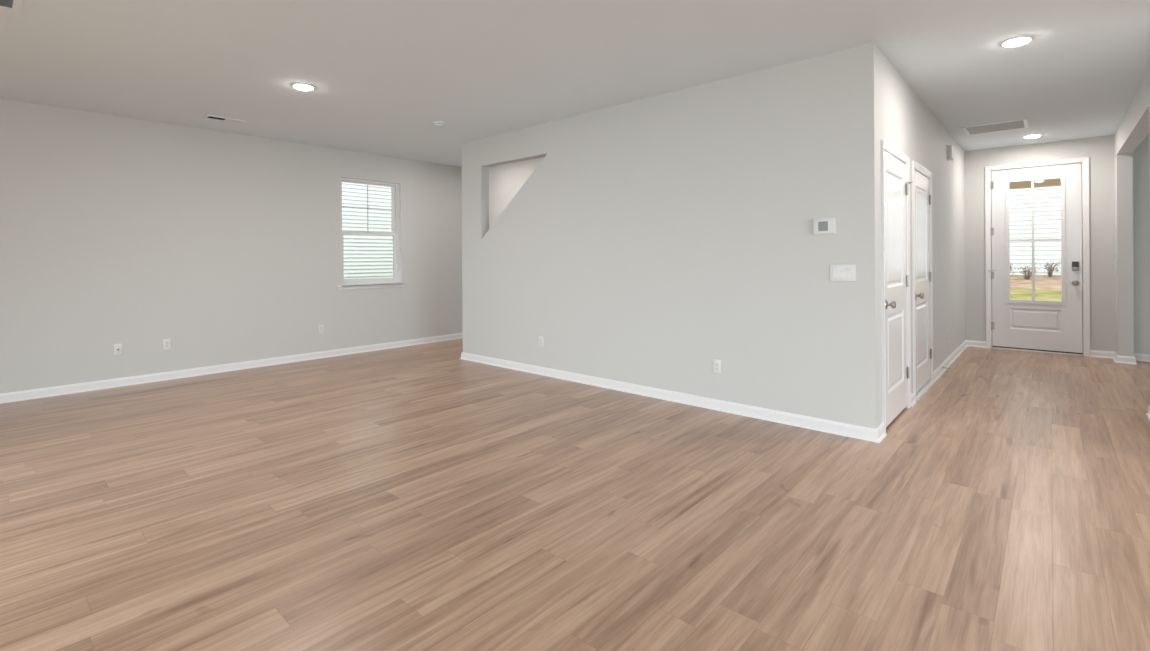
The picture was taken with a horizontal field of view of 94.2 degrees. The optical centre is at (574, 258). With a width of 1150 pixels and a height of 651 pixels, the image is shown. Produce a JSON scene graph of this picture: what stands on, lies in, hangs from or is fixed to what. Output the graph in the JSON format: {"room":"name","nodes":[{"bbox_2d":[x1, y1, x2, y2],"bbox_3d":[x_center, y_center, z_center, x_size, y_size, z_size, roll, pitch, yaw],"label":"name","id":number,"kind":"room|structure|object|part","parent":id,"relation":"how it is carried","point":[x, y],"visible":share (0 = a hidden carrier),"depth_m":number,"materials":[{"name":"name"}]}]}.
{"room":"empty living room","nodes":[
{"label":"empty living room","id":0,"kind":"room"},
{"bbox_2d":[0,98,462,393],"bbox_3d":[-4.663,-0.070,5.482,0.160,2.740,8.780,0,0,42],"label":"wall","id":1,"kind":"structure","parent":0,"point":[138,234],"depth_m":5.82,"materials":[{"name":"paint"}]},
{"bbox_2d":[113,343,122,355],"bbox_3d":[-4.614,0.924,5.394,0.020,0.117,0.073,0,0,42],"label":"cable plate","id":2,"kind":"object","parent":1,"relation":"attached to","point":[117,348],"visible":1,"depth_m":5.39,"materials":[{"name":"white plastic"}]},
{"bbox_2d":[163,338,170,349],"bbox_3d":[-4.353,0.920,5.696,0.009,0.117,0.073,0,0,42],"label":"wall outlet","id":3,"kind":"object","parent":1,"relation":"attached to","point":[166,342],"visible":1,"depth_m":5.69,"materials":[{"name":"white plastic"}]},
{"bbox_2d":[0,333,462,403],"bbox_3d":[-4.066,1.253,5.010,1.348,0.086,8.460,0,0,42],"label":"baseboard","id":4,"kind":"structure","parent":1,"relation":"attached to","point":[155,377],"depth_m":5.90,"materials":[{"name":"paint"}]},
{"bbox_2d":[318,324,323,333],"bbox_3d":[-3.280,0.919,6.900,0.009,0.117,0.073,0,0,42],"label":"wall outlet","id":5,"kind":"object","parent":1,"relation":"attached to","point":[320,327],"visible":1,"depth_m":6.90,"materials":[{"name":"white plastic"}]},
{"bbox_2d":[337,176,406,289],"bbox_3d":[-2.864,-0.337,7.473,0.189,1.514,1.011,0,0,42],"label":"window","id":6,"kind":"structure","parent":1,"relation":"in","point":[396,187],"depth_m":7.62,"materials":[{"name":"white plastic"}]},
{"bbox_3d":[-2.914,-0.696,7.516,0.020,0.731,0.825,0,0,42],"label":"sash","id":7,"kind":"part","parent":6,"relation":"part of","materials":[{"name":"white plastic"}]},
{"bbox_3d":[-2.891,-0.018,7.498,0.027,0.687,0.829,0,0,42],"label":"sash","id":8,"kind":"part","parent":6,"relation":"part of","materials":[{"name":"white plastic"}]},
{"bbox_3d":[-2.829,0.373,7.445,0.106,0.021,1.011,0,0,42],"label":"sill","id":9,"kind":"part","parent":6,"relation":"part of","materials":[{"name":"paint"}]},
{"bbox_2d":[489,157,543,228],"bbox_3d":[0.132,-1.329,7.002,4.988,5.200,0.120,0,0,42],"label":"wall","id":10,"kind":"structure","parent":0,"point":[505,180],"depth_m":7.96,"materials":[{"name":"paint"}]},
{"bbox_2d":[0,338,1149,650],"bbox_3d":[1.064,1.325,3.100,11.948,0.120,12.834,0,0,42],"label":"floor","id":11,"kind":"structure","parent":0,"point":[421,497],"depth_m":2.63,"materials":[{"name":"brown wood"}]},
{"bbox_2d":[0,0,1149,166],"bbox_3d":[1.047,-1.535,3.100,11.948,0.120,12.834,0,0,42],"label":"ceiling","id":12,"kind":"structure","parent":0,"point":[381,72],"depth_m":3.90,"materials":[{"name":"paint"}]},
{"bbox_2d":[0,0,22,17],"bbox_3d":[-3.299,-1.443,2.892,0.460,0.011,0.420,0,0,42],"label":"ceiling vent","id":13,"kind":"object","parent":12,"relation":"in","point":[7,7],"visible":1,"depth_m":3.07,"materials":[{"name":"white metal"}]},
{"bbox_2d":[203,115,245,123],"bbox_3d":[-3.644,-1.441,5.555,0.150,0.011,0.345,0,0,42],"label":"ceiling vent","id":14,"kind":"object","parent":12,"relation":"in","point":[206,116],"visible":1,"depth_m":5.55,"materials":[{"name":"white metal"}]},
{"bbox_2d":[291,83,314,90],"bbox_3d":[-2.298,-1.442,4.518,0.184,0.025,0.184,0,0,42],"label":"recessed light","id":15,"kind":"object","parent":12,"relation":"in","point":[301,86],"visible":1,"depth_m":4.48,"materials":[{"name":"white plastic"}]},
{"bbox_2d":[294,85,312,90],"bbox_3d":[-2.298,-1.442,4.518,0.141,0.024,0.141,0,0,42],"label":"diffuser","id":16,"kind":"object","parent":15,"relation":"attached to","point":[301,87],"depth_m":4.49,"materials":[{"name":"white plastic"}]},
{"bbox_2d":[433,121,444,126],"bbox_3d":[-1.466,-1.440,5.759,0.124,0.039,0.124,0,0,42],"label":"smoke detector","id":17,"kind":"object","parent":12,"relation":"attached to","point":[436,123],"visible":1,"depth_m":5.72,"materials":[{"name":"white plastic"}]},
{"bbox_2d":[962,118,1028,135],"bbox_3d":[4.801,-1.493,6.101,0.570,0.009,0.524,0,0,42],"label":"ceiling vent","id":18,"kind":"object","parent":12,"relation":"in","point":[1019,123],"visible":1,"depth_m":6.09,"materials":[{"name":"metal"}]},
{"bbox_2d":[999,35,1033,46],"bbox_3d":[3.022,-1.474,3.655,0.184,0.025,0.184,0,0,42],"label":"recessed light","id":19,"kind":"object","parent":12,"relation":"in","point":[1019,40],"visible":1,"depth_m":3.62,"materials":[{"name":"white plastic"}]},
{"bbox_2d":[1003,38,1029,46],"bbox_3d":[3.022,-1.474,3.655,0.141,0.024,0.141,0,0,42],"label":"diffuser","id":20,"kind":"object","parent":19,"relation":"attached to","point":[1011,42],"depth_m":3.63,"materials":[{"name":"white plastic"}]},
{"bbox_2d":[1023,134,1041,137],"bbox_3d":[5.618,-1.490,6.559,0.184,0.025,0.184,0,0,42],"label":"recessed light","id":21,"kind":"object","parent":12,"relation":"in","point":[1032,135],"visible":1,"depth_m":6.51,"materials":[{"name":"white plastic"}]},
{"bbox_2d":[1025,135,1039,137],"bbox_3d":[5.618,-1.490,6.559,0.141,0.024,0.141,0,0,42],"label":"diffuser","id":22,"kind":"object","parent":21,"relation":"attached to","point":[1027,136],"depth_m":6.52,"materials":[{"name":"white plastic"}]},
{"bbox_2d":[461,43,879,428],"bbox_3d":[0.352,-0.101,5.271,4.683,2.740,0.120,0,0,42],"label":"wall","id":23,"kind":"structure","parent":0,"point":[654,240],"depth_m":4.54,"materials":[{"name":"paint"}]},
{"bbox_2d":[539,336,543,346],"bbox_3d":[-0.369,0.913,5.833,0.073,0.117,0.009,0,0,42],"label":"wall outlet","id":24,"kind":"object","parent":23,"relation":"attached to","point":[541,338],"visible":1,"depth_m":5.83,"materials":[{"name":"white plastic"}]},
{"bbox_2d":[460,352,879,442],"bbox_3d":[0.351,1.226,5.261,4.737,0.086,0.147,0,0,42],"label":"baseboard","id":25,"kind":"structure","parent":23,"relation":"attached to","point":[818,424],"depth_m":4.53,"materials":[{"name":"paint"}]},
{"bbox_2d":[713,359,720,373],"bbox_3d":[1.183,0.903,4.449,0.073,0.117,0.009,0,0,42],"label":"wall outlet","id":26,"kind":"object","parent":23,"relation":"attached to","point":[716,363],"visible":1,"depth_m":4.45,"materials":[{"name":"white plastic"}]},
{"bbox_2d":[814,217,836,234],"bbox_3d":[1.810,-0.232,3.872,0.156,0.122,0.028,0,0,42],"label":"thermostat","id":27,"kind":"object","parent":23,"relation":"attached to","point":[822,226],"visible":1,"depth_m":3.86,"materials":[{"name":"white plastic"}]},
{"bbox_2d":[830,264,855,281],"bbox_3d":[1.905,0.105,3.800,0.173,0.121,0.011,0,0,42],"label":"light switch","id":28,"kind":"object","parent":23,"relation":"attached to","point":[838,272],"visible":1,"depth_m":3.80,"materials":[{"name":"white plastic"}]},
{"bbox_2d":[878,48,965,423],"bbox_3d":[3.773,-0.122,5.681,0.120,2.740,5.044,0,0,42],"label":"wall","id":29,"kind":"structure","parent":0,"point":[905,122],"depth_m":5.66,"materials":[{"name":"paint"}]},
{"bbox_2d":[881,139,910,432],"bbox_3d":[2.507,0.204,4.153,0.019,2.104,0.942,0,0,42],"label":"trim","id":30,"kind":"structure","parent":29,"relation":"attached to","point":[885,145],"depth_m":3.99,"materials":[{"name":"paint"}]},
{"bbox_2d":[884,151,912,426],"bbox_3d":[2.531,0.226,4.171,0.101,2.016,0.867,0,0,42],"label":"door","id":31,"kind":"structure","parent":29,"relation":"in","point":[895,185],"depth_m":4.16,"materials":[{"name":"paint"}]},
{"bbox_3d":[2.295,0.337,3.879,0.066,0.066,0.066,0,0,42],"label":"knob","id":32,"kind":"part","parent":31,"relation":"part of","materials":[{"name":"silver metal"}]},
{"bbox_3d":[2.493,-0.218,4.163,0.011,0.878,0.574,0,0,42],"label":"panel","id":33,"kind":"part","parent":31,"relation":"part of","materials":[{"name":"paint"}]},
{"bbox_3d":[2.498,0.714,4.163,0.011,0.585,0.574,0,0,42],"label":"panel","id":34,"kind":"part","parent":31,"relation":"part of","materials":[{"name":"paint"}]},
{"bbox_2d":[876,340,967,441],"bbox_3d":[3.788,1.205,5.577,0.027,0.086,5.191,0,0,42],"label":"baseboard","id":35,"kind":"structure","parent":29,"relation":"attached to","point":[939,371],"depth_m":5.69,"materials":[{"name":"paint"}]},
{"bbox_2d":[912,160,932,399],"bbox_3d":[3.264,0.200,5.003,0.019,2.104,0.944,0,0,42],"label":"trim","id":36,"kind":"structure","parent":29,"relation":"attached to","point":[915,165],"depth_m":4.81,"materials":[{"name":"paint"}]},
{"bbox_2d":[914,170,933,400],"bbox_3d":[3.266,0.233,5.006,0.116,2.038,0.824,0,0,42],"label":"door","id":37,"kind":"structure","parent":29,"relation":"in","point":[923,277],"depth_m":5.03,"materials":[{"name":"paint"}]},
{"bbox_3d":[3.053,0.333,4.729,0.066,0.066,0.066,0,0,42],"label":"knob","id":38,"kind":"part","parent":37,"relation":"part of","materials":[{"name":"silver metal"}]},
{"bbox_3d":[3.251,-0.222,5.013,0.011,0.878,0.576,0,0,42],"label":"panel","id":39,"kind":"part","parent":37,"relation":"part of","materials":[{"name":"paint"}]},
{"bbox_3d":[3.256,0.709,5.013,0.011,0.585,0.576,0,0,42],"label":"panel","id":40,"kind":"part","parent":37,"relation":"part of","materials":[{"name":"paint"}]},
{"bbox_2d":[947,145,953,160],"bbox_3d":[4.409,-1.238,6.271,0.052,0.170,0.150,0,0,42],"label":"door chime","id":41,"kind":"object","parent":29,"relation":"attached to","point":[950,149],"visible":1,"depth_m":6.22,"materials":[{"name":"white plastic"}]},
{"bbox_2d":[964,132,1149,353],"bbox_3d":[5.316,-0.131,7.791,11.668,2.740,0.160,0,0,42],"label":"wall","id":42,"kind":"structure","parent":0,"point":[1099,150],"depth_m":6.64,"materials":[{"name":"paint"}]},
{"bbox_2d":[988,163,1082,353],"bbox_3d":[6.035,0.011,7.032,0.946,2.411,0.114,0,0,42],"label":"door","id":43,"kind":"structure","parent":42,"relation":"in","point":[1050,326],"depth_m":7.01,"materials":[{"name":"paint"}]},
{"bbox_3d":[6.062,0.812,7.037,0.520,0.285,0.011,0,0,42],"label":"panel","id":44,"kind":"part","parent":43,"relation":"part of","materials":[{"name":"paint"}]},
{"bbox_3d":[6.055,-0.234,7.031,0.593,1.663,0.023,0,0,42],"label":"lite frame","id":45,"kind":"part","parent":43,"relation":"part of","materials":[{"name":"paint"}]},
{"bbox_3d":[6.325,0.315,6.746,0.072,0.072,0.070,0,0,42],"label":"knob","id":46,"kind":"part","parent":43,"relation":"part of","materials":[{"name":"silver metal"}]},
{"bbox_2d":[985,157,1089,356],"bbox_3d":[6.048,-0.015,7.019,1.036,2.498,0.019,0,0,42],"label":"trim","id":47,"kind":"structure","parent":42,"relation":"attached to","point":[1085,160],"depth_m":6.80,"materials":[{"name":"paint"}]},
{"bbox_2d":[992,347,1082,355],"bbox_3d":[6.111,1.226,7.082,0.904,0.016,0.172,0,0,42],"label":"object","id":48,"kind":"structure","parent":42,"relation":"attached to","point":[992,347],"depth_m":7.00,"materials":[{"name":"paint"}]},
{"bbox_2d":[966,340,1113,358],"bbox_3d":[6.050,1.192,7.019,1.487,0.086,0.027,0,0,42],"label":"baseboard","id":49,"kind":"structure","parent":42,"relation":"attached to","point":[971,343],"depth_m":6.65,"materials":[{"name":"paint"}]},
{"bbox_2d":[1134,353,1149,361],"bbox_3d":[8.126,1.179,5.169,3.755,0.086,0.027,0,0,42],"label":"baseboard","id":50,"kind":"structure","parent":42,"relation":"attached to","point":[1139,357],"depth_m":6.37,"materials":[{"name":"paint"}]},
{"bbox_2d":[1114,67,1149,356],"bbox_3d":[5.133,-0.130,4.784,0.130,2.740,4.574,0,0,42],"label":"wall","id":51,"kind":"structure","parent":0,"point":[1134,126],"depth_m":6.23,"materials":[{"name":"paint"}]},
{"bbox_2d":[1113,352,1149,420],"bbox_3d":[5.148,1.197,4.791,0.184,0.086,4.554,0,0,42],"label":"baseboard","id":52,"kind":"structure","parent":51,"relation":"attached to","point":[1117,359],"depth_m":6.23,"materials":[{"name":"paint"}]},
{"label":"outside","id":53,"kind":"structure","parent":0,"visible":0},
{"bbox_2d":[1010,289,1060,300],"bbox_3d":[-4.990,1.198,1.908,50.000,0.801,36.200,0,0,42],"label":"lawn","id":54,"kind":"structure","parent":53,"point":[1015,294],"depth_m":11.24,"materials":[{"name":"green plant"}]},
{"bbox_2d":[342,182,392,278],"bbox_3d":[-9.590,-2.340,12.552,8.700,7.940,22.700,0,0,42],"label":"neighbouring house","id":55,"kind":"structure","parent":54,"relation":"on","point":[365,256],"depth_m":12.03,"materials":[{"name":"white plastic"}]},
{"bbox_2d":[1010,275,1060,289],"bbox_3d":[10.238,0.656,14.489,20.000,0.391,3.250,0,0,42],"label":"mulch bed","id":56,"kind":"object","parent":54,"relation":"on","point":[1042,282],"visible":0.02,"depth_m":13.24,"materials":[{"name":"soil"}]},
{"bbox_2d":[1015,265,1037,279],"bbox_3d":[11.703,0.337,13.782,0.541,0.543,0.452,0,0,42],"label":"shrub","id":57,"kind":"object","parent":56,"relation":"on","point":[1029,273],"visible":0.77,"depth_m":13.79,"materials":[{"name":"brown plant"}]},
{"bbox_2d":[1040,261,1059,276],"bbox_3d":[12.526,0.293,14.054,0.414,0.502,0.632,0,0,42],"label":"shrub","id":58,"kind":"object","parent":56,"relation":"on","point":[1050,269],"visible":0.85,"depth_m":14.00,"materials":[{"name":"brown plant"}]},
{"bbox_3d":[6.907,1.369,7.740,3.800,0.220,1.864,0,0,42],"label":"porch slab","id":59,"kind":"object","parent":54,"relation":"on","visible":0},
{"bbox_2d":[1009,178,1060,189],"bbox_3d":[6.884,-0.096,7.724,3.800,2.850,1.806,0,0,42],"label":"porch roof","id":60,"kind":"structure","parent":59,"relation":"on","point":[1047,182],"depth_m":8.34,"materials":[{"name":"paint"}]},
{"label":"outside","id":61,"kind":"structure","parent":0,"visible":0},
{"bbox_2d":[1009,186,1060,274],"bbox_3d":[14.295,-3.486,18.318,16.700,7.940,8.700,0,0,42],"label":"neighbouring house","id":62,"kind":"structure","parent":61,"point":[1047,200],"depth_m":14.53,"materials":[{"name":"white plastic"}]}
]}

